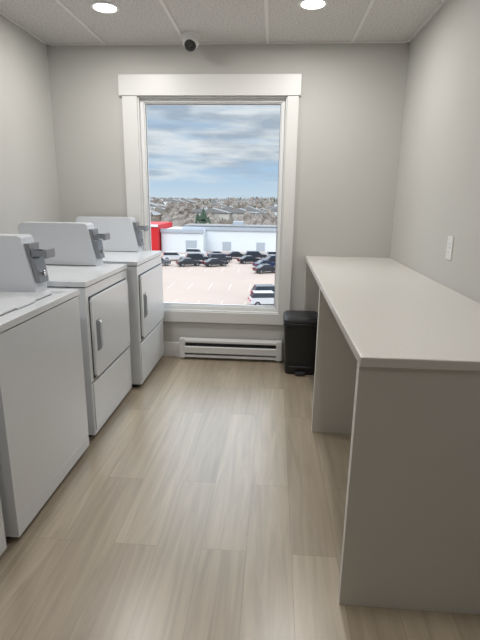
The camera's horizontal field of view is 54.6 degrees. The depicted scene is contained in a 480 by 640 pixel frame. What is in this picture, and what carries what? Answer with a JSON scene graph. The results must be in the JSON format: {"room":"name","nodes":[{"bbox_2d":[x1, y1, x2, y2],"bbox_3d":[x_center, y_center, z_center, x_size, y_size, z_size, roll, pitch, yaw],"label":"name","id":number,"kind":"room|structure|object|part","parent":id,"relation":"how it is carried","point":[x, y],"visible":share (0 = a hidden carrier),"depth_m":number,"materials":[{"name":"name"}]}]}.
{"room":"laundry","nodes":[
{"label":"laundry","id":0,"kind":"room"},
{"bbox_2d":[0,14,60,233],"bbox_3d":[-1.774,-0.285,1.453,0.160,2.500,5.090,2,15,4],"label":"wall","id":1,"kind":"structure","parent":0,"point":[29,191],"depth_m":3.32,"materials":[{"name":"paint"}]},
{"bbox_2d":[0,0,441,43],"bbox_3d":[-0.306,-1.496,1.030,3.066,0.100,5.410,2,15,4],"label":"ceiling","id":2,"kind":"structure","parent":0,"point":[136,21],"depth_m":3.05,"materials":[{"name":"tile"}]},
{"bbox_2d":[90,1,119,13],"bbox_3d":[-0.830,-1.922,2.860,0.180,0.010,0.180,2,15,4],"label":"recessed light","id":3,"kind":"object","parent":2,"relation":"in","point":[99,6],"visible":1,"depth_m":2.85,"materials":[{"name":"white paint"}]},
{"bbox_2d":[181,32,199,51],"bbox_3d":[-0.354,-1.988,3.345,0.140,0.112,0.140,2,15,4],"label":"security camera","id":4,"kind":"object","parent":2,"relation":"attached to","point":[190,39],"visible":1,"depth_m":3.30,"materials":[{"name":"white paint"}]},
{"bbox_2d":[0,0,446,45],"bbox_3d":[-0.307,-1.445,1.043,2.746,0.007,5.090,2,15,4],"label":"grid","id":5,"kind":"object","parent":2,"relation":"attached to","point":[442,2],"visible":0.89,"depth_m":3.31,"materials":[{"name":"white metal"}]},
{"bbox_2d":[298,0,327,9],"bbox_3d":[0.433,-1.877,2.759,0.180,0.010,0.180,2,15,4],"label":"recessed light","id":6,"kind":"object","parent":2,"relation":"in","point":[304,4],"visible":1,"depth_m":2.76,"materials":[{"name":"white paint"}]},
{"bbox_2d":[47,43,409,345],"bbox_3d":[-0.134,-0.892,3.891,3.066,2.500,0.160,2,15,4],"label":"wall","id":7,"kind":"structure","parent":0,"point":[352,98],"depth_m":3.65,"materials":[{"name":"paint"}]},
{"bbox_2d":[118,74,301,324],"bbox_3d":[-0.252,-0.925,3.794,1.412,1.960,0.028,2,15,4],"label":"trim","id":8,"kind":"structure","parent":7,"relation":"attached to","point":[130,86],"depth_m":3.63,"materials":[{"name":"white paint"}]},
{"bbox_2d":[137,96,286,313],"bbox_3d":[-0.227,-0.920,3.883,1.170,1.715,0.155,2,15,4],"label":"liner","id":9,"kind":"object","parent":7,"relation":"attached to","point":[138,97],"visible":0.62,"depth_m":3.72,"materials":[{"name":"white paint"}]},
{"bbox_2d":[140,99,285,311],"bbox_3d":[-0.227,-0.920,3.885,1.150,1.695,0.080,2,15,4],"label":"window","id":10,"kind":"structure","parent":9,"relation":"in","point":[143,102],"depth_m":3.79,"materials":[{"name":"plastic"}]},
{"bbox_2d":[145,104,280,306],"bbox_3d":[-0.228,-0.917,3.872,1.078,1.623,0.009,2,15,4],"label":"glazing gasket","id":11,"kind":"object","parent":10,"relation":"attached to","point":[145,104],"visible":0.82,"depth_m":3.79,"materials":[{"name":"grey plastic"}]},
{"bbox_2d":[163,342,283,360],"bbox_3d":[-0.158,0.274,4.103,2.718,0.135,0.014,2,15,4],"label":"baseboard","id":12,"kind":"structure","parent":7,"relation":"attached to","point":[171,349],"depth_m":4.12,"materials":[{"name":"white paint"}]},
{"bbox_2d":[0,356,479,639],"bbox_3d":[-0.344,1.030,1.684,3.066,0.120,5.410,2,15,4],"label":"floor","id":13,"kind":"structure","parent":0,"point":[208,504],"depth_m":1.98,"materials":[{"name":"plastic"}]},
{"bbox_2d":[0,500,6,555],"bbox_3d":[-1.274,0.426,1.360,0.706,1.184,0.710,2,15,4],"label":"washing machine","id":14,"kind":"object","parent":13,"relation":"on","point":[3,546],"visible":1,"depth_m":1.78,"materials":[{"name":"white metal"}]},
{"bbox_2d":[0,234,88,537],"bbox_3d":[-1.199,0.234,2.107,0.706,1.184,0.740,2,15,4],"label":"washing machine","id":15,"kind":"object","parent":13,"relation":"on","point":[44,422],"visible":1,"depth_m":2.05,"materials":[{"name":"white metal"}]},
{"bbox_3d":[-1.089,-0.074,2.009,0.400,0.009,0.620,2,15,4],"label":"lid","id":16,"kind":"part","parent":15,"relation":"part of","materials":[{"name":"white metal"}]},
{"bbox_2d":[18,221,131,436],"bbox_3d":[-1.134,0.019,2.906,0.732,1.202,0.720,2,15,4],"label":"dryer","id":17,"kind":"object","parent":13,"relation":"on","point":[77,263],"visible":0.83,"depth_m":2.89,"materials":[{"name":"white metal"}]},
{"bbox_3d":[-0.795,0.083,2.641,0.016,0.180,0.065,2,15,4],"label":"door handle","id":18,"kind":"part","parent":17,"relation":"part of","materials":[{"name":"grey plastic"}]},
{"bbox_3d":[-0.792,0.026,2.883,0.019,0.474,0.644,2,15,4],"label":"door","id":19,"kind":"part","parent":17,"relation":"part of","materials":[{"name":"white metal"}]},
{"bbox_3d":[-0.804,0.415,2.984,0.006,0.285,0.680,2,15,4],"label":"panel","id":20,"kind":"part","parent":17,"relation":"part of","materials":[{"name":"white metal"}]},
{"bbox_2d":[76,216,163,386],"bbox_3d":[-1.023,-0.176,3.645,0.732,1.212,0.720,2,15,4],"label":"dryer","id":21,"kind":"object","parent":13,"relation":"on","point":[144,271],"visible":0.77,"depth_m":3.59,"materials":[{"name":"white metal"}]},
{"bbox_3d":[-0.684,-0.107,3.381,0.016,0.180,0.065,2,15,4],"label":"door handle","id":22,"kind":"part","parent":21,"relation":"part of","materials":[{"name":"grey plastic"}]},
{"bbox_3d":[-0.681,-0.164,3.623,0.019,0.474,0.644,2,15,4],"label":"door","id":23,"kind":"part","parent":21,"relation":"part of","materials":[{"name":"white metal"}]},
{"bbox_3d":[-0.693,0.225,3.724,0.006,0.285,0.680,2,15,4],"label":"panel","id":24,"kind":"part","parent":21,"relation":"part of","materials":[{"name":"white metal"}]},
{"bbox_2d":[179,337,281,362],"bbox_3d":[-0.083,0.261,4.053,0.890,0.188,0.066,2,15,4],"label":"baseboard heater","id":25,"kind":"object","parent":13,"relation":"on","point":[188,346],"visible":1,"depth_m":4.03,"materials":[{"name":"metal"}]},
{"bbox_2d":[283,310,317,374],"bbox_3d":[0.494,0.181,3.807,0.292,0.482,0.315,2,15,4],"label":"trash can","id":26,"kind":"object","parent":13,"relation":"on","point":[300,327],"visible":0.95,"depth_m":3.69,"materials":[{"name":"black plastic"}]},
{"bbox_2d":[303,256,479,614],"bbox_3d":[0.782,0.245,2.701,0.684,0.921,2.569,2,15,4],"label":"counter","id":27,"kind":"object","parent":13,"relation":"on","point":[397,359],"depth_m":1.54,"materials":[{"name":"laminate"}]},
{"bbox_2d":[305,256,479,370],"bbox_3d":[0.789,-0.185,2.590,0.684,0.032,2.569,2,15,4],"label":"countertop","id":28,"kind":"structure","parent":27,"relation":"on","point":[389,314],"depth_m":1.89,"materials":[{"name":"laminate"}]},
{"bbox_2d":[390,0,479,302],"bbox_3d":[1.124,-0.192,1.259,0.160,2.500,5.090,2,15,4],"label":"wall","id":29,"kind":"structure","parent":0,"point":[437,197],"depth_m":2.67,"materials":[{"name":"paint"}]},
{"bbox_2d":[445,236,453,259],"bbox_3d":[1.129,-0.389,2.507,0.008,0.124,0.076,2,15,4],"label":"power outlet","id":30,"kind":"object","parent":29,"relation":"attached to","point":[450,242],"visible":1,"depth_m":2.50,"materials":[{"name":"white paint"}]},
{"label":"outside","id":31,"kind":"structure","parent":0,"visible":0},
{"bbox_2d":[150,196,276,226],"bbox_3d":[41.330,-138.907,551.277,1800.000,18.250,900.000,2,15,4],"label":"town","id":32,"kind":"object","parent":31,"point":[181,212],"visible":0.24,"depth_m":189.44},
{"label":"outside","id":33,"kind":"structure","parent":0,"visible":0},
{"bbox_2d":[161,251,274,305],"bbox_3d":[4.452,-4.058,64.629,440.000,0.505,111.500,2,15,4],"label":"ground","id":34,"kind":"structure","parent":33,"point":[232,283],"depth_m":69.35,"materials":[{"name":"beige asphalt"}]},
{"bbox_2d":[151,222,171,250],"bbox_3d":[-34.812,-20.628,112.801,34.200,6.300,15.700,2,15,4],"label":"store","id":35,"kind":"structure","parent":34,"relation":"on","point":[156,243],"depth_m":104.97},
{"bbox_2d":[161,257,170,265],"bbox_3d":[-15.005,-10.824,85.314,4.600,1.660,1.860,-3,15,-16],"label":"car","id":36,"kind":"object","parent":34,"relation":"on","point":[166,262],"visible":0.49,"depth_m":84.87,"materials":[{"name":"paint"}]},
{"bbox_2d":[162,251,184,259],"bbox_3d":[-13.227,-12.778,92.960,4.600,1.660,1.860,-2,15,-11],"label":"car","id":37,"kind":"object","parent":34,"relation":"on","point":[167,255],"visible":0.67,"depth_m":92.06,"materials":[{"name":"paint"}]},
{"bbox_2d":[176,258,201,266],"bbox_3d":[-9.385,-10.663,85.451,4.600,1.440,1.860,-5,16,-20],"label":"car","id":38,"kind":"object","parent":34,"relation":"on","point":[184,261],"visible":1,"depth_m":84.62,"materials":[{"name":"paint"}]},
{"bbox_2d":[185,248,206,255],"bbox_3d":[-9.428,-14.416,99.501,4.600,1.660,1.860,1,15,-1],"label":"car","id":39,"kind":"object","parent":34,"relation":"on","point":[189,250],"visible":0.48,"depth_m":98.64,"materials":[{"name":"paint"}]},
{"bbox_2d":[185,253,208,260],"bbox_3d":[-8.350,-12.244,91.178,4.600,1.660,1.860,-3,15,-16],"label":"car","id":40,"kind":"object","parent":34,"relation":"on","point":[195,256],"visible":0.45,"depth_m":90.41,"materials":[{"name":"paint"}]},
{"bbox_2d":[202,258,227,266],"bbox_3d":[-4.562,-10.633,85.614,4.600,1.440,1.860,-6,16,-23],"label":"car","id":41,"kind":"object","parent":34,"relation":"on","point":[209,262],"visible":1,"depth_m":84.83,"materials":[{"name":"paint"}]},
{"bbox_2d":[207,251,226,255],"bbox_3d":[-4.589,-13.651,97.263,4.600,1.440,1.860,-2,15,-11],"label":"car","id":42,"kind":"object","parent":34,"relation":"on","point":[225,254],"visible":0.18,"depth_m":96.61,"materials":[{"name":"paint"}]},
{"bbox_2d":[160,221,276,252],"bbox_3d":[15.177,-19.514,110.367,65.700,6.800,13.700,2,15,4],"label":"store","id":43,"kind":"structure","parent":34,"relation":"on","point":[237,236],"depth_m":108.74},
{"bbox_2d":[208,253,231,261],"bbox_3d":[-3.940,-12.178,91.175,4.600,1.660,1.860,-4,15,-17],"label":"car","id":44,"kind":"object","parent":34,"relation":"on","point":[220,256],"visible":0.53,"depth_m":90.48,"materials":[{"name":"paint"}]},
{"bbox_2d":[226,251,244,256],"bbox_3d":[-0.663,-13.650,97.486,4.600,1.440,1.860,-1,15,-6],"label":"car","id":45,"kind":"object","parent":34,"relation":"on","point":[233,253],"visible":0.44,"depth_m":96.62,"materials":[{"name":"paint"}]},
{"bbox_2d":[237,255,259,263],"bbox_3d":[1.813,-11.786,90.429,4.600,1.440,1.860,-5,16,-20],"label":"car","id":46,"kind":"object","parent":34,"relation":"on","point":[246,258],"visible":0.82,"depth_m":89.60,"materials":[{"name":"paint"}]},
{"bbox_2d":[245,251,266,257],"bbox_3d":[3.291,-13.504,96.709,4.600,1.660,1.860,-1,15,-6],"label":"car","id":47,"kind":"object","parent":34,"relation":"on","point":[256,254],"visible":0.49,"depth_m":95.84,"materials":[{"name":"paint"}]},
{"bbox_2d":[248,290,273,304],"bbox_3d":[3.303,-2.492,54.195,4.600,1.660,1.860,-1,15,-8],"label":"car","id":48,"kind":"object","parent":34,"relation":"on","point":[260,297],"visible":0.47,"depth_m":53.28,"materials":[{"name":"paint"}]},
{"bbox_2d":[250,284,274,291],"bbox_3d":[3.715,-3.560,58.341,4.600,1.660,1.860,-2,15,-11],"label":"car","id":49,"kind":"object","parent":34,"relation":"on","point":[257,287],"visible":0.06,"depth_m":57.45,"materials":[{"name":"paint"}]},
{"bbox_2d":[252,264,274,273],"bbox_3d":[4.547,-8.731,78.793,4.600,1.440,1.860,-5,16,-20],"label":"car","id":50,"kind":"object","parent":34,"relation":"on","point":[260,268],"visible":0.77,"depth_m":77.90,"materials":[{"name":"paint"}]},
{"bbox_2d":[252,259,274,266],"bbox_3d":[4.676,-10.210,84.511,4.600,1.440,1.860,-6,16,-23],"label":"car","id":51,"kind":"object","parent":34,"relation":"on","point":[262,261],"visible":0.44,"depth_m":83.73,"materials":[{"name":"paint"}]},
{"bbox_2d":[260,255,275,261],"bbox_3d":[6.174,-11.652,89.722,4.600,1.660,1.860,-5,16,-20],"label":"car","id":52,"kind":"object","parent":34,"relation":"on","point":[271,258],"visible":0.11,"depth_m":88.91,"materials":[{"name":"paint"}]},
{"bbox_2d":[266,251,275,255],"bbox_3d":[7.715,-13.488,96.898,4.600,1.660,1.860,-1,15,-6],"label":"car","id":53,"kind":"object","parent":34,"relation":"on","point":[268,252],"visible":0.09,"depth_m":95.92,"materials":[{"name":"paint"}]}
]}

